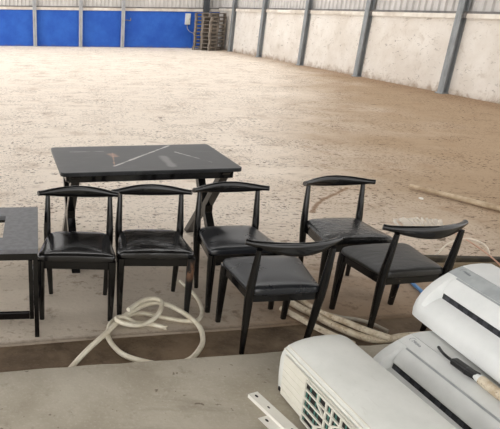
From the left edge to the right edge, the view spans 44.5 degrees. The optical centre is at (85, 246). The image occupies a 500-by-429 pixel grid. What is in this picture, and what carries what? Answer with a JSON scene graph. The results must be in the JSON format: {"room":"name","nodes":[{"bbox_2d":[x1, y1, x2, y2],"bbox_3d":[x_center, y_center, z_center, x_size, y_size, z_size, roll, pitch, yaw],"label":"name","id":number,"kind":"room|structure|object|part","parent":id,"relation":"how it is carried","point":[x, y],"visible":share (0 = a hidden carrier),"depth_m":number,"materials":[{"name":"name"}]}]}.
{"room":"warehouse","nodes":[
{"label":"warehouse","id":0,"kind":"room"},
{"bbox_2d":[0,9,219,47],"bbox_3d":[-3.424,-10.659,28.001,20.900,1.760,0.250,1,23,0],"label":"wall","id":1,"kind":"structure","parent":0,"point":[57,28],"depth_m":27.86,"materials":[{"name":"blue paint"}]},
{"bbox_2d":[0,5,218,8],"bbox_3d":[-3.414,-11.567,27.492,20.900,0.050,0.180,1,23,0],"label":"trim","id":2,"kind":"structure","parent":1,"relation":"attached to","point":[0,5],"depth_m":27.41,"materials":[{"name":"metal"}]},
{"bbox_2d":[0,7,219,11],"bbox_3d":[-3.414,-11.518,27.605,20.900,0.130,0.310,1,23,0],"label":"trim","id":3,"kind":"structure","parent":1,"relation":"on","point":[6,8],"depth_m":27.47,"materials":[{"name":"concrete"}]},
{"bbox_2d":[0,0,221,7],"bbox_3d":[-3.402,-13.335,26.782,20.881,3.760,0.050,1,23,0],"label":"cladding","id":4,"kind":"object","parent":1,"relation":"on","point":[98,3],"visible":0.91,"depth_m":27.45,"materials":[{"name":"grey metal"}]},
{"bbox_2d":[185,13,191,32],"bbox_3d":[5.111,-10.757,27.666,0.647,0.974,0.210,1,23,0],"label":"box","id":5,"kind":"object","parent":1,"relation":"attached to","point":[187,15],"visible":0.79,"depth_m":27.51,"materials":[{"name":"grey metal"}]},
{"bbox_3d":[4.910,-10.945,27.497,0.210,0.460,0.014,1,23,0],"label":"door","id":6,"kind":"part","parent":5,"relation":"part of","materials":[{"name":"white metal"}]},
{"bbox_2d":[0,46,499,371],"bbox_3d":[0.073,-4.235,15.176,28.173,0.200,30.746,1,23,0],"label":"floor","id":7,"kind":"structure","parent":0,"point":[287,125],"depth_m":7.49,"materials":[{"name":"concrete"}]},
{"bbox_2d":[0,207,39,336],"bbox_3d":[-0.885,0.155,3.749,1.150,0.600,0.752,-1,23,-4],"label":"table","id":8,"kind":"object","parent":7,"relation":"on","point":[19,241],"visible":0.97,"depth_m":3.50,"materials":[{"name":"grey wood"}]},
{"bbox_3d":[-0.302,0.297,3.469,0.028,0.571,0.028,-1,23,-4],"label":"leg","id":9,"kind":"part","parent":8,"relation":"part of","materials":[{"name":"black metal"}]},
{"bbox_2d":[32,0,37,46],"bbox_3d":[-2.454,-12.384,26.935,0.211,5.610,0.180,1,23,0],"label":"steel column","id":10,"kind":"structure","parent":7,"relation":"on","point":[33,1],"depth_m":27.60,"materials":[{"name":"grey metal"}]},
{"bbox_2d":[37,186,119,320],"bbox_3d":[-0.057,0.034,3.837,0.559,0.777,0.499,1,23,1],"label":"dining chair","id":11,"kind":"object","parent":7,"relation":"on","point":[60,249],"visible":0.98,"depth_m":3.73,"materials":[{"name":"black leather"}]},
{"bbox_3d":[-0.290,0.278,3.705,0.052,0.422,0.055,1,23,1],"label":"leg","id":12,"kind":"part","parent":11,"relation":"part of","materials":[{"name":"black wood"}]},
{"bbox_3d":[-0.266,-0.006,3.994,0.053,0.723,0.096,-5,24,-14],"label":"leg","id":13,"kind":"part","parent":11,"relation":"part of","materials":[{"name":"black wood"}]},
{"bbox_3d":[-0.058,0.042,3.796,0.472,0.056,0.389,1,23,1],"label":"seat frame","id":14,"kind":"part","parent":11,"relation":"part of","materials":[{"name":"black wood"}]},
{"bbox_3d":[-0.057,-0.010,3.777,0.499,0.060,0.422,1,23,1],"label":"seat","id":15,"kind":"part","parent":11,"relation":"part of","materials":[{"name":"black leather"}]},
{"bbox_3d":[-0.049,-0.360,3.873,0.559,0.080,0.127,1,23,1],"label":"backrest","id":16,"kind":"part","parent":11,"relation":"part of","materials":[{"name":"black wood"}]},
{"bbox_3d":[0.159,0.002,3.986,0.053,0.723,0.096,7,24,16],"label":"leg","id":17,"kind":"part","parent":11,"relation":"part of","materials":[{"name":"black wood"}]},
{"bbox_3d":[0.163,0.287,3.697,0.052,0.422,0.055,1,23,1],"label":"leg","id":18,"kind":"part","parent":11,"relation":"part of","materials":[{"name":"black wood"}]},
{"bbox_2d":[78,0,82,46],"bbox_3d":[-0.234,-12.358,26.935,0.211,5.610,0.180,1,23,0],"label":"steel column","id":19,"kind":"structure","parent":7,"relation":"on","point":[80,1],"depth_m":27.52,"materials":[{"name":"grey metal"}]},
{"bbox_2d":[120,0,125,47],"bbox_3d":[1.806,-12.334,26.935,0.211,5.610,0.180,1,23,0],"label":"steel column","id":20,"kind":"structure","parent":7,"relation":"on","point":[123,1],"depth_m":27.55,"materials":[{"name":"grey metal"}]},
{"bbox_2d":[68,280,204,366],"bbox_3d":[0.479,0.512,3.666,0.625,0.118,1.393,13,26,26],"label":"hose","id":21,"kind":"object","parent":7,"relation":"on","point":[112,324],"visible":0.72,"depth_m":3.64,"materials":[{"name":"beige plastic"}]},
{"bbox_2d":[114,296,167,329],"bbox_3d":[0.350,0.440,3.722,0.347,0.119,0.315,1,23,0],"label":"hose","id":22,"kind":"object","parent":7,"relation":"on","point":[131,322],"visible":1,"depth_m":3.67,"materials":[{"name":"beige plastic"}]},
{"bbox_2d":[51,144,241,272],"bbox_3d":[0.436,-0.347,4.716,1.375,0.800,0.810,-3,23,-8],"label":"dining table","id":23,"kind":"object","parent":7,"relation":"on","point":[200,162],"visible":0.8,"depth_m":4.45,"materials":[{"name":"black stone"}]},
{"bbox_3d":[-0.161,-0.382,4.833,0.064,0.760,0.396,-3,23,-8],"label":"leg","id":24,"kind":"part","parent":23,"relation":"part of","materials":[{"name":"black metal"}]},
{"bbox_3d":[-0.101,-0.222,4.456,0.064,0.760,0.396,-3,23,-8],"label":"leg","id":25,"kind":"part","parent":23,"relation":"part of","materials":[{"name":"black metal"}]},
{"bbox_3d":[0.972,-0.435,4.991,0.064,0.760,0.396,-3,23,-8],"label":"leg","id":26,"kind":"part","parent":23,"relation":"part of","materials":[{"name":"black metal"}]},
{"bbox_3d":[1.032,-0.275,4.614,0.064,0.760,0.396,-3,23,-8],"label":"leg","id":27,"kind":"part","parent":23,"relation":"part of","materials":[{"name":"black metal"}]},
{"bbox_2d":[111,184,194,314],"bbox_3d":[0.446,0.016,3.893,0.559,0.777,0.499,0,23,-1],"label":"dining chair","id":28,"kind":"object","parent":7,"relation":"on","point":[134,247],"visible":0.94,"depth_m":3.78,"materials":[{"name":"black leather"},{"name":"black wood"}]},
{"bbox_3d":[0.231,-0.020,4.041,0.053,0.723,0.096,-6,24,-16],"label":"leg","id":29,"kind":"part","parent":28,"relation":"part of","materials":[{"name":"black wood"}]},
{"bbox_3d":[0.221,0.265,3.752,0.052,0.422,0.055,0,23,-1],"label":"leg","id":30,"kind":"part","parent":28,"relation":"part of","materials":[{"name":"black wood"}]},
{"bbox_3d":[0.447,-0.377,3.928,0.559,0.080,0.127,0,23,-1],"label":"backrest","id":31,"kind":"part","parent":28,"relation":"part of","materials":[{"name":"black wood"}]},
{"bbox_3d":[0.447,-0.027,3.832,0.499,0.060,0.422,0,23,-1],"label":"seat","id":32,"kind":"part","parent":28,"relation":"part of","materials":[{"name":"black leather"}]},
{"bbox_3d":[0.447,0.025,3.852,0.472,0.056,0.389,0,23,-1],"label":"seat frame","id":33,"kind":"part","parent":28,"relation":"part of","materials":[{"name":"black wood"}]},
{"bbox_3d":[0.656,-0.019,4.050,0.053,0.723,0.096,7,24,14],"label":"leg","id":34,"kind":"part","parent":28,"relation":"part of","materials":[{"name":"black wood"}]},
{"bbox_3d":[0.674,0.266,3.761,0.052,0.422,0.055,0,23,-1],"label":"leg","id":35,"kind":"part","parent":28,"relation":"part of","materials":[{"name":"black wood"}]},
{"bbox_2d":[0,344,389,428],"bbox_3d":[-0.024,2.029,0.162,28.000,0.165,10.716,1,23,0],"label":"concrete platform","id":36,"kind":"object","parent":7,"relation":"on","point":[203,392],"visible":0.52,"depth_m":2.94,"materials":[{"name":"grey concrete"}]},
{"bbox_2d":[248,391,297,428],"bbox_3d":[0.950,0.877,2.670,0.114,0.021,0.620,-8,25,-21],"label":"mounting bracket","id":37,"kind":"object","parent":36,"relation":"on","point":[274,419],"visible":1,"depth_m":2.79,"materials":[{"name":"white metal"}]},
{"bbox_2d":[278,335,455,428],"bbox_3d":[1.260,0.768,2.542,0.402,0.319,0.953,-4,23,-11],"label":"air conditioner","id":38,"kind":"object","parent":36,"relation":"on","point":[329,381],"visible":1,"depth_m":2.58,"materials":[{"name":"white plastic"}]},
{"bbox_3d":[1.085,0.805,2.513,0.010,0.235,0.850,-6,23,-10],"label":"panel","id":39,"kind":"part","parent":38,"relation":"part of","materials":[{"name":"white plastic"}]},
{"bbox_2d":[300,380,352,428],"bbox_3d":[1.091,0.841,2.427,0.017,0.238,0.625,-4,23,-11],"label":"grille","id":40,"kind":"object","parent":38,"relation":"attached to","point":[321,408],"depth_m":2.57,"materials":[{"name":"white plastic"}]},
{"bbox_2d":[373,331,499,428],"bbox_3d":[1.789,0.771,2.604,0.475,0.288,1.000,-4,23,-10],"label":"air conditioner","id":41,"kind":"object","parent":36,"relation":"on","point":[415,359],"visible":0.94,"depth_m":2.72,"materials":[{"name":"white plastic"}]},
{"bbox_2d":[392,363,471,428],"bbox_3d":[1.664,0.774,2.579,0.008,0.033,0.830,-4,23,-10],"label":"outlet","id":42,"kind":"object","parent":41,"relation":"attached to","point":[420,389],"depth_m":2.71,"materials":[{"name":"white plastic"}]},
{"bbox_2d":[412,263,499,383],"bbox_3d":[2.063,0.412,2.665,0.474,0.332,1.007,-1,23,-4],"label":"air conditioner","id":43,"kind":"object","parent":41,"relation":"on","point":[461,306],"visible":1,"depth_m":2.87,"materials":[{"name":"white plastic"}]},
{"bbox_2d":[442,294,499,337],"bbox_3d":[1.931,0.414,2.655,0.008,0.033,0.830,-4,22,-3],"label":"outlet","id":44,"kind":"object","parent":43,"relation":"attached to","point":[455,304],"depth_m":2.83,"materials":[{"name":"white plastic"}]},
{"bbox_3d":[2.137,0.276,2.618,0.160,0.012,0.976,-4,22,-3],"label":"panel","id":45,"kind":"part","parent":43,"relation":"part of","materials":[{"name":"white plastic"}]},
{"bbox_3d":[1.876,0.638,2.566,0.160,0.012,0.976,-4,23,-10],"label":"panel","id":46,"kind":"part","parent":41,"relation":"part of","materials":[{"name":"white plastic"}]},
{"bbox_2d":[437,346,499,400],"bbox_3d":[1.784,0.608,2.560,0.051,0.045,0.628,-3,23,-8],"label":"connection line","id":47,"kind":"object","parent":41,"relation":"on","point":[484,382],"visible":1,"depth_m":2.60,"materials":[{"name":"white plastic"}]},
{"bbox_2d":[203,0,209,12],"bbox_3d":[5.775,-12.276,26.907,0.341,5.610,0.240,1,23,0],"label":"steel column","id":48,"kind":"structure","parent":7,"relation":"on","point":[206,8],"depth_m":27.20,"materials":[{"name":"grey metal"}]},
{"bbox_2d":[192,46,222,50],"bbox_3d":[5.752,-9.402,27.080,1.020,0.162,1.020,-17,29,-36],"label":"wooden pallet","id":49,"kind":"object","parent":7,"relation":"on","point":[211,48],"visible":0.88,"depth_m":26.82,"materials":[{"name":"brown wood"}]},
{"bbox_2d":[193,42,223,46],"bbox_3d":[5.793,-9.551,27.015,1.020,0.162,1.020,-15,28,-33],"label":"wooden pallet","id":50,"kind":"object","parent":49,"relation":"on","point":[194,44],"visible":0.89,"depth_m":26.77,"materials":[{"name":"brown wood"}]},
{"bbox_2d":[193,39,224,43],"bbox_3d":[5.788,-9.694,26.934,1.020,0.162,1.020,-17,28,-35],"label":"wooden pallet","id":51,"kind":"object","parent":50,"relation":"on","point":[194,40],"visible":0.81,"depth_m":26.68,"materials":[{"name":"brown wood"}]},
{"bbox_2d":[194,35,224,39],"bbox_3d":[5.795,-9.851,26.889,1.020,0.162,1.020,-15,28,-33],"label":"wooden pallet","id":52,"kind":"object","parent":51,"relation":"on","point":[195,36],"visible":0.83,"depth_m":26.64,"materials":[{"name":"brown wood"}]},
{"bbox_2d":[193,31,224,35],"bbox_3d":[5.770,-10.005,26.833,1.020,0.162,1.020,-15,28,-33],"label":"wooden pallet","id":53,"kind":"object","parent":52,"relation":"on","point":[194,32],"visible":0.91,"depth_m":26.58,"materials":[{"name":"brown wood"}]},
{"bbox_2d":[194,28,225,31],"bbox_3d":[5.785,-10.147,26.751,1.020,0.162,1.020,-15,28,-33],"label":"wooden pallet","id":54,"kind":"object","parent":53,"relation":"on","point":[195,29],"visible":0.93,"depth_m":26.50,"materials":[{"name":"brown wood"}]},
{"bbox_2d":[194,24,225,27],"bbox_3d":[5.787,-10.291,26.674,1.020,0.162,1.020,-15,28,-33],"label":"wooden pallet","id":55,"kind":"object","parent":54,"relation":"on","point":[195,25],"visible":0.87,"depth_m":26.45,"materials":[{"name":"brown wood"}]},
{"bbox_2d":[194,20,225,24],"bbox_3d":[5.779,-10.442,26.611,1.020,0.162,1.020,-15,28,-33],"label":"wooden pallet","id":56,"kind":"object","parent":55,"relation":"on","point":[209,22],"visible":0.94,"depth_m":26.36,"materials":[{"name":"brown wood"}]},
{"bbox_2d":[195,16,225,20],"bbox_3d":[5.789,-10.603,26.572,1.020,0.162,1.020,-17,29,-36],"label":"wooden pallet","id":57,"kind":"object","parent":56,"relation":"on","point":[196,17],"visible":0.88,"depth_m":26.32,"materials":[{"name":"brown wood"}]},
{"bbox_2d":[195,13,226,16],"bbox_3d":[5.773,-10.748,26.497,1.020,0.162,1.020,-14,27,-30],"label":"wooden pallet","id":58,"kind":"object","parent":57,"relation":"on","point":[196,14],"visible":1,"depth_m":26.25,"materials":[{"name":"brown wood"}]},
{"bbox_2d":[228,0,237,51],"bbox_3d":[6.662,-11.579,25.287,0.190,5.610,0.263,-3,23,-9],"label":"steel column","id":59,"kind":"structure","parent":7,"relation":"on","point":[234,5],"depth_m":25.93,"materials":[{"name":"grey metal"}]},
{"bbox_2d":[192,181,277,312],"bbox_3d":[1.024,-0.012,3.975,0.559,0.777,0.499,-2,23,-6],"label":"dining chair","id":60,"kind":"object","parent":7,"relation":"on","point":[219,243],"visible":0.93,"depth_m":3.94,"materials":[{"name":"black leather"}]},
{"bbox_3d":[0.794,-0.040,4.103,0.053,0.723,0.096,-9,25,-21],"label":"leg","id":61,"kind":"part","parent":60,"relation":"part of","materials":[{"name":"black wood"}]},
{"bbox_3d":[0.823,0.245,3.815,0.052,0.422,0.055,-2,23,-6],"label":"leg","id":62,"kind":"part","parent":60,"relation":"part of","materials":[{"name":"black wood"}]},
{"bbox_3d":[1.006,-0.405,4.010,0.559,0.080,0.127,-2,23,-6],"label":"backrest","id":63,"kind":"part","parent":60,"relation":"part of","materials":[{"name":"black wood"}]},
{"bbox_3d":[1.029,-0.055,3.915,0.499,0.060,0.422,-2,23,-6],"label":"seat","id":64,"kind":"part","parent":60,"relation":"part of","materials":[{"name":"black leather"}]},
{"bbox_3d":[1.029,-0.004,3.934,0.472,0.056,0.389,-2,23,-6],"label":"seat frame","id":65,"kind":"part","parent":60,"relation":"part of","materials":[{"name":"black wood"}]},
{"bbox_3d":[1.217,-0.055,4.151,0.053,0.723,0.096,4,23,8],"label":"leg","id":66,"kind":"part","parent":60,"relation":"part of","materials":[{"name":"black wood"}]},
{"bbox_3d":[1.273,0.229,3.866,0.052,0.422,0.055,-2,23,-6],"label":"leg","id":67,"kind":"part","parent":60,"relation":"part of","materials":[{"name":"black wood"}]},
{"bbox_2d":[255,0,268,56],"bbox_3d":[7.143,-10.393,22.497,0.190,5.610,0.263,-3,23,-9],"label":"steel column","id":68,"kind":"structure","parent":7,"relation":"on","point":[265,2],"depth_m":23.15,"materials":[{"name":"grey metal"}]},
{"bbox_2d":[215,236,342,354],"bbox_3d":[1.122,0.239,3.422,0.559,0.773,0.525,-2,23,-6],"label":"dining chair","id":69,"kind":"object","parent":7,"relation":"on","point":[283,276],"visible":1,"depth_m":3.29,"materials":[{"name":"black leather"}]},
{"bbox_3d":[0.871,0.307,3.671,0.052,0.422,0.055,-2,25,-6],"label":"leg","id":70,"kind":"part","parent":69,"relation":"part of","materials":[{"name":"black wood"}]},
{"bbox_3d":[0.930,0.330,3.267,0.062,0.723,0.093,-2,25,-6],"label":"leg","id":71,"kind":"part","parent":69,"relation":"part of","materials":[{"name":"black wood"}]},
{"bbox_3d":[1.118,0.208,3.453,0.472,0.056,0.389,-2,25,-6],"label":"seat frame","id":72,"kind":"part","parent":69,"relation":"part of","materials":[{"name":"black wood"}]},
{"bbox_3d":[1.119,0.159,3.427,0.499,0.060,0.422,-2,25,-6],"label":"seat","id":73,"kind":"part","parent":69,"relation":"part of","materials":[{"name":"black leather"}]},
{"bbox_3d":[1.321,0.292,3.717,0.052,0.422,0.055,-2,25,-6],"label":"leg","id":74,"kind":"part","parent":69,"relation":"part of","materials":[{"name":"black wood"}]},
{"bbox_3d":[1.147,-0.004,3.105,0.559,0.080,0.127,-2,25,-6],"label":"backrest","id":75,"kind":"part","parent":69,"relation":"part of","materials":[{"name":"black wood"}]},
{"bbox_3d":[1.346,0.317,3.310,0.062,0.723,0.093,-2,25,-6],"label":"leg","id":76,"kind":"part","parent":69,"relation":"part of","materials":[{"name":"black wood"}]},
{"bbox_2d":[295,0,312,65],"bbox_3d":[7.680,-9.071,19.388,0.190,5.610,0.263,-3,23,-9],"label":"steel column","id":77,"kind":"structure","parent":7,"relation":"on","point":[306,21],"depth_m":20.05,"materials":[{"name":"grey metal"}]},
{"bbox_2d":[279,306,355,342],"bbox_3d":[1.478,0.512,3.694,0.057,0.047,0.538,-15,28,-33],"label":"insulated pipe","id":78,"kind":"object","parent":7,"relation":"on","point":[290,313],"visible":0.54,"depth_m":3.71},
{"bbox_2d":[298,300,390,340],"bbox_3d":[1.614,0.427,3.825,0.127,0.084,0.888,-10,25,-23],"label":"insulated pipe","id":79,"kind":"object","parent":7,"relation":"on","point":[306,303],"visible":0.66,"depth_m":3.62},
{"bbox_2d":[298,175,391,284],"bbox_3d":[1.854,-0.077,4.152,0.559,0.777,0.499,-2,23,-6],"label":"dining chair","id":80,"kind":"object","parent":7,"relation":"on","point":[354,231],"visible":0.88,"depth_m":4.13,"materials":[{"name":"black leather"}]},
{"bbox_3d":[1.624,-0.105,4.280,0.053,0.723,0.096,-9,25,-21],"label":"leg","id":81,"kind":"part","parent":80,"relation":"part of","materials":[{"name":"black wood"}]},
{"bbox_3d":[1.653,0.180,3.992,0.052,0.422,0.055,-2,23,-6],"label":"leg","id":82,"kind":"part","parent":80,"relation":"part of","materials":[{"name":"black wood"}]},
{"bbox_3d":[1.859,-0.069,4.111,0.472,0.056,0.389,-2,23,-6],"label":"seat frame","id":83,"kind":"part","parent":80,"relation":"part of","materials":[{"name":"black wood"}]},
{"bbox_3d":[1.836,-0.470,4.187,0.559,0.080,0.127,-2,23,-6],"label":"backrest","id":84,"kind":"part","parent":80,"relation":"part of","materials":[{"name":"black wood"}]},
{"bbox_3d":[1.859,-0.120,4.092,0.499,0.060,0.422,-2,23,-6],"label":"seat","id":85,"kind":"part","parent":80,"relation":"part of","materials":[{"name":"black leather"}]},
{"bbox_3d":[2.047,-0.120,4.327,0.053,0.723,0.096,4,23,8],"label":"leg","id":86,"kind":"part","parent":80,"relation":"part of","materials":[{"name":"black wood"}]},
{"bbox_2d":[290,300,423,343],"bbox_3d":[1.943,0.497,3.728,1.542,0.042,0.540,9,24,20],"label":"insulated pipe","id":87,"kind":"object","parent":7,"relation":"on","point":[355,334],"visible":0.44,"depth_m":3.61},
{"bbox_2d":[328,312,388,332],"bbox_3d":[1.782,0.488,3.787,0.417,0.030,0.068,15,27,30],"label":"hose","id":88,"kind":"object","parent":7,"relation":"on","point":[346,317],"visible":0.52,"depth_m":3.77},
{"bbox_2d":[351,0,374,76],"bbox_3d":[8.225,-7.730,16.235,0.190,5.610,0.263,-3,23,-9],"label":"steel column","id":89,"kind":"structure","parent":7,"relation":"on","point":[366,24],"depth_m":16.89,"materials":[{"name":"grey metal"}]},
{"bbox_2d":[329,220,468,334],"bbox_3d":[1.961,0.149,3.620,0.559,0.777,0.499,-3,23,-9],"label":"dining chair","id":90,"kind":"object","parent":7,"relation":"on","point":[394,263],"visible":0.97,"depth_m":3.48,"materials":[{"name":"black leather"}]},
{"bbox_3d":[1.698,0.239,3.855,0.052,0.422,0.055,-3,23,-9],"label":"leg","id":91,"kind":"part","parent":90,"relation":"part of","materials":[{"name":"black wood"}]},
{"bbox_3d":[1.781,0.246,3.454,0.062,0.723,0.093,-3,23,-9],"label":"leg","id":92,"kind":"part","parent":90,"relation":"part of","materials":[{"name":"black wood"}]},
{"bbox_3d":[1.954,0.126,3.654,0.472,0.056,0.389,-3,23,-9],"label":"seat frame","id":93,"kind":"part","parent":90,"relation":"part of","materials":[{"name":"black wood"}]},
{"bbox_3d":[1.955,0.076,3.631,0.499,0.060,0.422,-3,23,-9],"label":"seat","id":94,"kind":"part","parent":90,"relation":"part of","materials":[{"name":"black leather"}]},
{"bbox_3d":[2.144,0.213,3.927,0.052,0.422,0.055,-3,23,-9],"label":"leg","id":95,"kind":"part","parent":90,"relation":"part of","materials":[{"name":"black wood"}]},
{"bbox_3d":[1.996,-0.100,3.316,0.559,0.080,0.127,-3,23,-9],"label":"backrest","id":96,"kind":"part","parent":90,"relation":"part of","materials":[{"name":"black wood"}]},
{"bbox_3d":[2.196,0.222,3.524,0.053,0.723,0.096,-10,25,-24],"label":"leg","id":97,"kind":"part","parent":90,"relation":"part of","materials":[{"name":"black wood"}]},
{"bbox_2d":[410,283,422,292],"bbox_3d":[2.445,0.329,4.171,0.040,0.024,0.658,3,23,7],"label":"hose","id":98,"kind":"object","parent":7,"relation":"on","point":[415,285],"visible":0.21,"depth_m":4.22,"materials":[{"name":"plastic"}]},
{"bbox_2d":[393,217,442,225],"bbox_3d":[3.223,-0.230,5.506,0.524,0.021,0.327,1,23,0],"label":"plastic film","id":99,"kind":"object","parent":7,"relation":"on","point":[414,221],"visible":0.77,"depth_m":5.53,"materials":[{"name":"white plastic"}]},
{"bbox_2d":[435,0,470,93],"bbox_3d":[8.786,-6.347,12.981,0.190,5.610,0.263,-3,23,-9],"label":"steel column","id":100,"kind":"structure","parent":7,"relation":"on","point":[463,5],"depth_m":13.63,"materials":[{"name":"grey metal"}]},
{"bbox_2d":[409,184,499,210],"bbox_3d":[4.290,-0.365,5.801,0.062,0.064,2.033,-14,27,-31],"label":"pipe","id":101,"kind":"object","parent":7,"relation":"on","point":[436,192],"visible":1,"depth_m":6.15,"materials":[{"name":"beige plastic"}]},
{"bbox_2d":[424,255,499,262],"bbox_3d":[3.259,0.109,4.667,1.281,0.050,0.050,1,23,2],"label":"batten","id":102,"kind":"object","parent":7,"relation":"on","point":[436,258],"visible":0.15,"depth_m":4.65,"materials":[{"name":"wood"}]},
{"bbox_2d":[435,238,489,254],"bbox_3d":[3.106,0.013,4.719,0.501,0.191,0.024,1,23,0],"label":"wire loop","id":103,"kind":"object","parent":7,"relation":"on","point":[445,245],"visible":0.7,"depth_m":4.69,"materials":[{"name":"beige plastic"}]},
{"bbox_2d":[437,262,499,269],"bbox_3d":[3.098,0.153,4.572,1.001,0.045,0.045,0,23,-3],"label":"batten","id":104,"kind":"object","parent":7,"relation":"on","point":[457,264],"visible":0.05,"depth_m":4.55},
{"bbox_2d":[455,233,499,264],"bbox_3d":[3.330,0.005,4.894,0.013,0.076,0.895,5,23,10],"label":"wire","id":105,"kind":"object","parent":7,"relation":"on","point":[497,262],"visible":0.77,"depth_m":4.75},
{"bbox_2d":[217,11,499,103],"bbox_3d":[8.417,-5.935,17.090,0.254,1.820,24.000,-3,23,-9],"label":"wall","id":106,"kind":"structure","parent":0,"point":[402,50],"depth_m":15.95,"materials":[{"name":"white paint"}]},
{"bbox_2d":[219,8,499,18],"bbox_3d":[8.393,-6.817,16.711,0.321,0.100,24.000,-3,23,-9],"label":"trim","id":107,"kind":"structure","parent":106,"relation":"on","point":[410,14],"depth_m":15.88,"materials":[{"name":"concrete"}]},
{"bbox_2d":[219,7,499,13],"bbox_3d":[8.329,-6.883,16.672,0.151,0.050,24.000,-3,23,-9],"label":"trim","id":108,"kind":"structure","parent":106,"relation":"attached to","point":[414,11],"depth_m":15.98,"materials":[{"name":"metal"}]},
{"bbox_2d":[221,0,499,11],"bbox_3d":[8.416,-8.584,15.845,0.058,3.730,24.216,-3,23,-9],"label":"cladding","id":109,"kind":"object","parent":106,"relation":"on","point":[423,5],"visible":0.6,"depth_m":16.30,"materials":[{"name":"grey metal"}]}
]}

